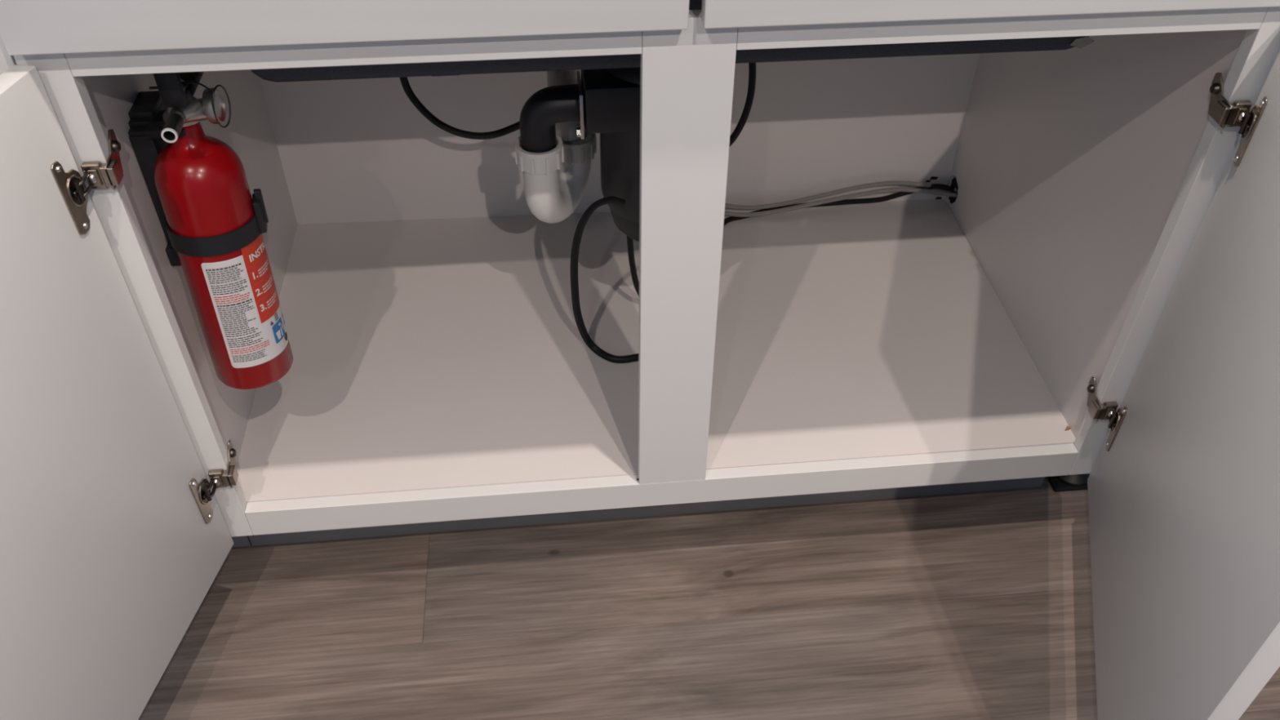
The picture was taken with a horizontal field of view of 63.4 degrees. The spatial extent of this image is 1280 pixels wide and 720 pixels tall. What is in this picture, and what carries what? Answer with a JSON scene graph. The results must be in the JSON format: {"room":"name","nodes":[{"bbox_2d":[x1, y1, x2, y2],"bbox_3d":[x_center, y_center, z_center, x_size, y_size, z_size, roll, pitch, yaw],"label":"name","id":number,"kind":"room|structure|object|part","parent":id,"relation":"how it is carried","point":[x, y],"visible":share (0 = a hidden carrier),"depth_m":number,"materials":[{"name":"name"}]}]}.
{"room":"kitchen","nodes":[
{"label":"kitchen","id":0,"kind":"room"},
{"bbox_2d":[137,476,1279,719],"bbox_3d":[0.124,0.855,0.706,4.800,0.050,3.060,-4,42,-4],"label":"floor","id":1,"kind":"structure","parent":0,"point":[976,605],"depth_m":1.26,"materials":[{"name":"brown wood"}]},
{"bbox_2d":[0,37,251,546],"bbox_3d":[-0.828,-0.214,1.181,0.613,0.883,0.620,-4,42,-4],"label":"base cabinet","id":2,"kind":"object","parent":1,"relation":"on","point":[6,61],"visible":0.02,"depth_m":0.82,"materials":[{"name":"white wood"}]},
{"bbox_3d":[-0.800,-0.064,0.938,0.613,0.777,0.016,-4,42,-4],"label":"frame","id":3,"kind":"part","parent":2,"relation":"part of","materials":[{"name":"white paint"}]},
{"bbox_2d":[0,0,1279,719],"bbox_3d":[0.013,-0.112,1.075,1.259,0.883,1.064,-4,42,-4],"label":"base cabinet","id":4,"kind":"object","parent":1,"relation":"on","point":[1094,306],"depth_m":1.17,"materials":[{"name":"white paint"}]},
{"bbox_3d":[-0.473,-0.140,0.869,0.003,0.070,0.029,6,43,6],"label":"door plate","id":5,"kind":"part","parent":4,"relation":"part of","materials":[{"name":"silver metal"}]},
{"bbox_3d":[-0.518,0.150,0.838,0.019,0.601,0.478,6,43,6],"label":"door","id":6,"kind":"part","parent":4,"relation":"part of","materials":[{"name":"white paint"}]},
{"bbox_3d":[-0.467,-0.191,1.043,0.042,0.143,0.062,-4,42,-4],"label":"plate","id":7,"kind":"part","parent":4,"relation":"part of","materials":[{"name":"black plastic"}]},
{"bbox_3d":[-0.513,-0.283,1.180,0.015,0.777,0.576,-4,42,-4],"label":"panel","id":8,"kind":"part","parent":4,"relation":"part of","materials":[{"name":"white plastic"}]},
{"bbox_3d":[-0.447,-0.167,1.029,0.126,0.160,0.090,17,45,17],"label":"extinguisher bracket","id":9,"kind":"part","parent":4,"relation":"part of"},
{"bbox_3d":[-0.475,0.148,1.131,0.003,0.070,0.029,6,43,6],"label":"door plate","id":10,"kind":"part","parent":4,"relation":"part of","materials":[{"name":"silver metal"}]},
{"bbox_2d":[149,71,293,389],"bbox_3d":[-0.428,-0.139,1.051,0.088,0.370,0.121,-4,42,-4],"label":"fire extinguisher","id":11,"kind":"object","parent":4,"relation":"attached to","point":[202,184],"visible":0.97,"depth_m":1.02,"materials":[{"name":"red metal"}]},
{"bbox_3d":[-0.424,-0.269,0.951,0.021,0.043,0.075,-4,42,-4],"label":"lever","id":12,"kind":"part","parent":11,"relation":"part of","materials":[{"name":"black plastic"}]},
{"bbox_3d":[-0.428,-0.265,0.978,0.022,0.010,0.061,-4,42,-4],"label":"carry handle","id":13,"kind":"part","parent":11,"relation":"part of","materials":[{"name":"black plastic"}]},
{"bbox_2d":[205,262,266,362],"bbox_3d":[-0.415,-0.046,1.068,0.036,0.117,0.012,-14,44,-16],"label":"print","id":14,"kind":"object","parent":11,"relation":"attached to","point":[236,293],"depth_m":1.07,"materials":[{"name":"grey paper"}]},
{"bbox_2d":[213,292,269,354],"bbox_3d":[-0.413,-0.038,1.076,0.040,0.074,0.009,-14,44,-16],"label":"print","id":15,"kind":"object","parent":11,"relation":"attached to","point":[241,319],"depth_m":1.08,"materials":[{"name":"red"}]},
{"bbox_3d":[-0.394,-0.092,1.083,0.011,0.096,0.065,-2,42,-2],"label":"red panel","id":16,"kind":"part","parent":11,"relation":"part of","materials":[{"name":"red paper"}]},
{"bbox_2d":[257,259,275,308],"bbox_3d":[-0.389,-0.080,1.083,0.002,0.049,0.026,6,43,6],"label":"print","id":17,"kind":"object","parent":11,"relation":"on","point":[266,285],"depth_m":1.08,"materials":[{"name":"white"}]},
{"bbox_3d":[-0.222,-0.312,0.765,0.524,0.157,0.018,-4,42,-4],"label":"false drawer","id":18,"kind":"part","parent":4,"relation":"part of","materials":[{"name":"white paint"}]},
{"bbox_3d":[-0.226,-0.268,0.830,0.456,0.060,0.016,-4,42,-4],"label":"rail","id":19,"kind":"part","parent":4,"relation":"part of","materials":[{"name":"white paint"}]},
{"bbox_3d":[-0.019,-0.496,1.419,1.032,0.777,0.010,-3,42,-3],"label":"panel","id":20,"kind":"part","parent":4,"relation":"part of","materials":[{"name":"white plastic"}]},
{"bbox_3d":[0.006,-0.050,1.454,1.031,0.016,0.564,-4,42,-4],"label":"panel","id":21,"kind":"part","parent":4,"relation":"part of","materials":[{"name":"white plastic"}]},
{"bbox_3d":[0.040,0.155,1.251,0.998,0.042,0.016,-4,42,-4],"label":"rail","id":22,"kind":"part","parent":4,"relation":"part of","materials":[{"name":"white paint"}]},
{"bbox_2d":[728,62,755,147],"bbox_3d":[0.097,-0.333,1.365,0.118,0.170,0.028,-23,47,-23],"label":"hose","id":23,"kind":"object","parent":4,"relation":"in","point":[752,66],"visible":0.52,"depth_m":1.38,"materials":[{"name":"black rubber"}]},
{"bbox_2d":[626,183,955,296],"bbox_3d":[0.235,-0.262,1.543,0.646,0.188,0.158,-19,46,-20],"label":"cable","id":24,"kind":"object","parent":4,"relation":"on","point":[939,186],"visible":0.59,"depth_m":1.64,"materials":[{"name":"black rubber"}]},
{"bbox_2d":[724,186,956,217],"bbox_3d":[0.302,-0.254,1.627,0.508,0.049,0.016,-4,42,-4],"label":"cable","id":25,"kind":"object","parent":4,"relation":"in","point":[896,188],"visible":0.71,"depth_m":1.63,"materials":[{"name":"grey plastic"}]},
{"bbox_2d":[724,180,956,209],"bbox_3d":[0.301,-0.263,1.628,0.508,0.050,0.019,-4,42,-4],"label":"cable","id":26,"kind":"object","parent":4,"relation":"attached to","point":[892,182],"visible":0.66,"depth_m":1.63,"materials":[{"name":"grey plastic"}]},
{"bbox_3d":[0.312,-0.346,0.806,0.524,0.157,0.018,-4,42,-4],"label":"false drawer","id":27,"kind":"part","parent":4,"relation":"part of","materials":[{"name":"white paint"}]},
{"bbox_3d":[0.310,-0.301,0.872,0.462,0.060,0.016,-4,42,-4],"label":"rail","id":28,"kind":"part","parent":4,"relation":"part of","materials":[{"name":"white paint"}]},
{"bbox_3d":[0.526,-0.340,1.252,0.015,0.777,0.553,-3,42,-4],"label":"panel","id":29,"kind":"part","parent":4,"relation":"part of","materials":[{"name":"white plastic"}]},
{"bbox_3d":[0.553,0.075,1.205,0.003,0.070,0.029,11,43,12],"label":"door plate","id":30,"kind":"part","parent":4,"relation":"part of","materials":[{"name":"silver metal"}]},
{"bbox_3d":[0.503,0.084,0.919,0.019,0.601,0.480,11,43,12],"label":"door","id":31,"kind":"part","parent":4,"relation":"part of","materials":[{"name":"white paint"}]},
{"bbox_3d":[0.555,-0.211,0.945,0.003,0.070,0.029,11,43,12],"label":"door plate","id":32,"kind":"part","parent":4,"relation":"part of","materials":[{"name":"silver metal"}]},
{"bbox_3d":[0.014,-0.607,0.940,2.600,0.030,0.675,-4,42,-4],"label":"countertop","id":33,"kind":"structure","parent":4,"relation":"on","visible":0},
{"bbox_2d":[250,0,1094,82],"bbox_3d":[0.024,-0.516,1.039,0.814,0.293,0.384,-4,42,-4],"label":"sink","id":34,"kind":"object","parent":33,"relation":"in","point":[860,51],"visible":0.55,"depth_m":0.99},
{"bbox_2d":[519,67,640,242],"bbox_3d":[-0.019,-0.289,1.235,0.247,0.318,0.154,-4,42,-4],"label":"garbage disposer","id":35,"kind":"object","parent":34,"relation":"attached to","point":[607,100],"visible":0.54,"depth_m":1.16,"materials":[{"name":"black plastic"}]},
{"bbox_2d":[514,70,596,223],"bbox_3d":[-0.110,-0.308,1.347,0.102,0.151,0.340,-4,42,-4],"label":"trap","id":36,"kind":"object","parent":35,"relation":"attached to","point":[555,181],"visible":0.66,"depth_m":1.27,"materials":[{"name":"white plastic"}]},
{"bbox_2d":[399,76,519,139],"bbox_3d":[-0.186,-0.339,1.331,0.235,0.133,0.041,5,42,5],"label":"hose","id":37,"kind":"object","parent":36,"relation":"attached to","point":[406,87],"visible":0.71,"depth_m":1.36,"materials":[{"name":"black rubber"}]},
{"bbox_3d":[-0.068,-0.289,1.174,0.004,0.056,0.060,-4,42,-4],"label":"flange plate","id":38,"kind":"part","parent":35,"relation":"part of","materials":[{"name":"metal"}]},
{"bbox_2d":[569,196,638,363],"bbox_3d":[0.023,-0.125,1.340,0.232,0.257,0.079,-30,50,-29],"label":"power cord","id":39,"kind":"object","parent":35,"relation":"hanging from","point":[618,202],"visible":0.6,"depth_m":1.30,"materials":[{"name":"black rubber"}]}
]}

